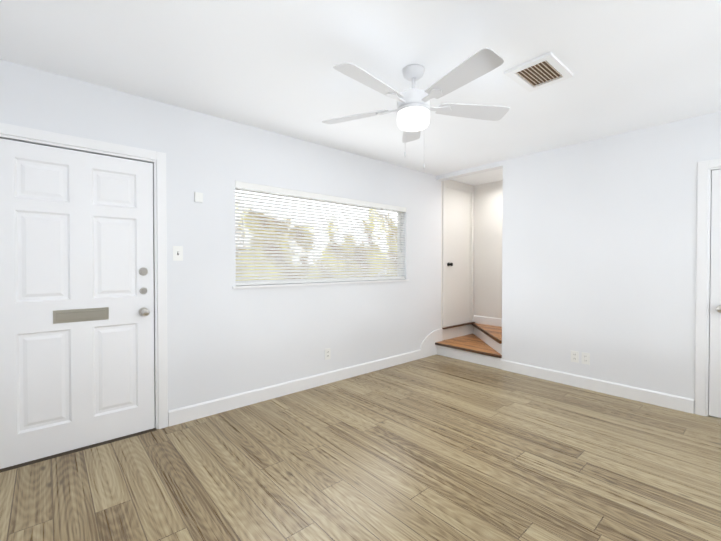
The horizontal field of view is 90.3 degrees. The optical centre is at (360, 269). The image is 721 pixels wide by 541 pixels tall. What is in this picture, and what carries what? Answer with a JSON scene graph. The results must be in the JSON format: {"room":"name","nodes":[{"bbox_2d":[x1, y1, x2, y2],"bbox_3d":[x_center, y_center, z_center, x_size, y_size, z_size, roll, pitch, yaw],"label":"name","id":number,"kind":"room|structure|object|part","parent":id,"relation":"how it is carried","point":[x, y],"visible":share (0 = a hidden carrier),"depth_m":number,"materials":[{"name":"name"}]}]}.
{"room":"empty living room","nodes":[
{"label":"empty living room","id":0,"kind":"room"},
{"bbox_2d":[0,59,473,410],"bbox_3d":[-0.391,-0.040,3.842,5.930,2.500,0.140,-1,1,-41],"label":"wall","id":1,"kind":"structure","parent":0,"point":[224,339],"depth_m":3.15,"materials":[{"name":"paint"}]},
{"bbox_2d":[0,138,154,468],"bbox_3d":[-1.884,0.210,2.422,0.867,2.012,0.125,-1,1,-41],"label":"door leaf","id":2,"kind":"structure","parent":1,"relation":"in","point":[76,229],"depth_m":2.40,"materials":[{"name":"paint"}]},
{"bbox_2d":[53,307,108,323],"bbox_3d":[-1.891,0.313,2.434,0.300,0.086,0.012,-1,1,-41],"label":"front door mail slot","id":3,"kind":"object","parent":2,"relation":"attached to","point":[75,315],"visible":1,"depth_m":2.43,"materials":[{"name":"silver metal"}]},
{"bbox_3d":[-1.594,0.170,2.647,0.066,0.365,0.080,-1,1,-41],"label":"front door hardware","id":4,"kind":"part","parent":2,"relation":"part of","materials":[{"name":"silver metal"}]},
{"bbox_2d":[0,123,167,428],"bbox_3d":[-1.933,0.171,2.480,1.038,2.114,0.156,-1,1,-41],"label":"door frame","id":5,"kind":"structure","parent":1,"relation":"attached to","point":[48,138],"depth_m":2.73,"materials":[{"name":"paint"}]},
{"bbox_2d":[173,246,182,260],"bbox_3d":[-1.435,-0.124,2.820,0.072,0.116,0.016,-1,1,-41],"label":"switch plate","id":6,"kind":"object","parent":1,"relation":"attached to","point":[177,253],"visible":1,"depth_m":2.82,"materials":[{"name":"white plastic"}]},
{"bbox_2d":[194,192,202,202],"bbox_3d":[-1.315,-0.583,2.914,0.060,0.076,0.024,-1,1,-41],"label":"door chime","id":7,"kind":"object","parent":1,"relation":"attached to","point":[198,196],"visible":1,"depth_m":2.90,"materials":[{"name":"white plastic"}]},
{"bbox_2d":[168,328,442,426],"bbox_3d":[-0.165,1.034,3.952,3.536,0.350,0.015,-1,1,-41],"label":"baseboard","id":8,"kind":"structure","parent":1,"relation":"attached to","point":[428,347],"depth_m":3.51,"materials":[{"name":"paint"}]},
{"bbox_2d":[235,189,398,279],"bbox_3d":[-0.321,-0.321,3.949,2.170,0.850,0.004,-1,1,-41],"label":"window","id":9,"kind":"structure","parent":1,"relation":"in","point":[312,233],"depth_m":3.79,"materials":[{"name":"clear glass"}]},
{"bbox_2d":[235,181,405,285],"bbox_3d":[-0.270,-0.322,3.891,2.236,0.915,0.068,-1,1,-41],"label":"window blinds","id":10,"kind":"object","parent":9,"relation":"attached to","point":[313,274],"visible":0.88,"depth_m":3.69,"materials":[{"name":"white plastic"}]},
{"bbox_2d":[232,187,408,288],"bbox_3d":[-0.286,-0.309,3.910,2.300,0.942,0.152,-1,1,-41],"label":"window frame","id":11,"kind":"structure","parent":1,"relation":"attached to","point":[292,284],"depth_m":3.77,"materials":[{"name":"paint"}]},
{"bbox_2d":[325,348,330,359],"bbox_3d":[-0.347,0.900,3.794,0.072,0.116,0.007,-1,1,-41],"label":"outlet","id":12,"kind":"object","parent":1,"relation":"attached to","point":[327,353],"visible":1,"depth_m":3.79,"materials":[{"name":"white plastic"}]},
{"bbox_2d":[442,181,473,327],"bbox_3d":[1.430,-0.206,5.428,0.808,2.114,0.156,-1,1,-41],"label":"door frame","id":13,"kind":"structure","parent":1,"relation":"attached to","point":[454,186],"depth_m":5.29,"materials":[{"name":"paint"}]},
{"bbox_2d":[446,188,469,326],"bbox_3d":[1.455,-0.169,5.400,0.640,2.020,0.040,-1,1,-41],"label":"door leaf","id":14,"kind":"structure","parent":1,"relation":"in","point":[458,256],"depth_m":5.38,"materials":[{"name":"paint"}]},
{"bbox_2d":[443,322,474,328],"bbox_3d":[1.439,0.843,5.430,0.818,0.020,0.185,-1,1,-41],"label":"threshold","id":15,"kind":"object","parent":1,"relation":"on","point":[458,325],"visible":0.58,"depth_m":5.34,"materials":[{"name":"brown wood"}]},
{"bbox_2d":[0,354,720,540],"bbox_3d":[0.946,1.290,2.337,5.930,0.120,4.190,-1,1,-41],"label":"floor","id":16,"kind":"structure","parent":0,"point":[436,447],"depth_m":2.17,"materials":[{"name":"laminate"}]},
{"bbox_2d":[0,427,155,472],"bbox_3d":[-1.932,1.222,2.492,0.878,0.011,0.160,-1,1,-41],"label":"threshold","id":17,"kind":"object","parent":16,"relation":"on","point":[70,452],"visible":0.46,"depth_m":2.41,"materials":[{"name":"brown metal"}]},
{"bbox_2d":[435,323,501,368],"bbox_3d":[2.181,1.032,4.450,1.001,0.342,2.360,-1,1,-41],"label":"staircase","id":18,"kind":"structure","parent":16,"relation":"on","point":[482,344],"depth_m":4.78,"materials":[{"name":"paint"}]},
{"bbox_2d":[0,0,720,185],"bbox_3d":[0.946,-1.330,2.304,5.930,0.120,4.190,-1,1,-41],"label":"ceiling","id":19,"kind":"structure","parent":0,"point":[630,65],"depth_m":2.17,"materials":[{"name":"paint"}]},
{"bbox_2d":[322,48,508,168],"bbox_3d":[0.325,-0.942,2.258,1.237,0.655,1.257,-1,1,-41],"label":"ceiling fan","id":20,"kind":"object","parent":19,"relation":"hanging from","point":[414,109],"visible":1,"depth_m":2.19,"materials":[{"name":"white"}]},
{"bbox_3d":[0.338,-0.948,2.292,0.206,0.103,0.206,-1,1,-41],"label":"light globe","id":21,"kind":"part","parent":20,"relation":"part of","materials":[{"name":"white glass"}]},
{"bbox_2d":[504,52,572,91],"bbox_3d":[1.155,-1.261,2.317,0.370,0.017,0.280,-1,1,-41],"label":"ceiling vent","id":22,"kind":"object","parent":19,"relation":"in","point":[547,69],"visible":1,"depth_m":2.30,"materials":[{"name":"metal"}]},
{"bbox_2d":[474,180,502,317],"bbox_3d":[2.656,-0.051,4.761,0.140,2.500,2.500,-1,1,-41],"label":"wall","id":23,"kind":"structure","parent":0,"point":[488,203],"depth_m":5.46,"materials":[{"name":"paint"}]},
{"bbox_2d":[473,315,501,326],"bbox_3d":[2.551,0.799,4.772,0.015,0.120,2.360,-1,1,-41],"label":"baseboard","id":24,"kind":"structure","parent":23,"relation":"attached to","point":[492,321],"depth_m":5.46,"materials":[{"name":"paint"}]},
{"bbox_2d":[436,111,720,413],"bbox_3d":[2.392,-0.036,3.591,0.120,2.500,3.910,-1,1,-41],"label":"wall","id":25,"kind":"structure","parent":0,"point":[599,247],"depth_m":3.47,"materials":[{"name":"paint"}]},
{"bbox_2d":[571,350,578,362],"bbox_3d":[2.216,0.905,3.707,0.007,0.116,0.072,-1,1,-41],"label":"outlet","id":26,"kind":"object","parent":25,"relation":"attached to","point":[574,356],"visible":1,"depth_m":3.70,"materials":[{"name":"white plastic"}]},
{"bbox_2d":[582,352,589,364],"bbox_3d":[2.281,0.906,3.632,0.007,0.116,0.072,-1,1,-41],"label":"outlet","id":27,"kind":"object","parent":25,"relation":"attached to","point":[585,358],"visible":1,"depth_m":3.62,"materials":[{"name":"white plastic"}]},
{"bbox_2d":[501,359,693,413],"bbox_3d":[2.253,1.153,3.663,0.015,0.120,1.700,-1,1,-41],"label":"baseboard","id":28,"kind":"structure","parent":25,"relation":"attached to","point":[670,401],"depth_m":3.49,"materials":[{"name":"paint"}]},
{"bbox_2d":[695,158,720,415],"bbox_3d":[3.188,0.168,2.675,0.136,2.114,0.988,-1,1,-41],"label":"door frame","id":29,"kind":"structure","parent":25,"relation":"attached to","point":[703,260],"depth_m":2.97,"materials":[{"name":"paint"}]},
{"bbox_2d":[709,169,720,417],"bbox_3d":[3.167,0.204,2.657,0.040,2.018,0.820,-1,1,-41],"label":"door leaf","id":30,"kind":"structure","parent":25,"relation":"in","point":[715,358],"depth_m":2.93,"materials":[{"name":"paint"}]},
{"bbox_2d":[716,305,720,312],"bbox_3d":[2.895,0.323,2.879,0.078,0.060,0.060,-1,1,-41],"label":"door knob","id":31,"kind":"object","parent":30,"relation":"attached to","point":[718,308],"depth_m":2.87,"materials":[{"name":"silver metal"}]},
{"label":"outside","id":32,"kind":"structure","parent":0,"visible":0},
{"bbox_2d":[235,188,396,280],"bbox_3d":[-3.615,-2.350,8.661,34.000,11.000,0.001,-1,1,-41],"label":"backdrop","id":33,"kind":"structure","parent":32,"point":[311,233],"depth_m":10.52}
]}

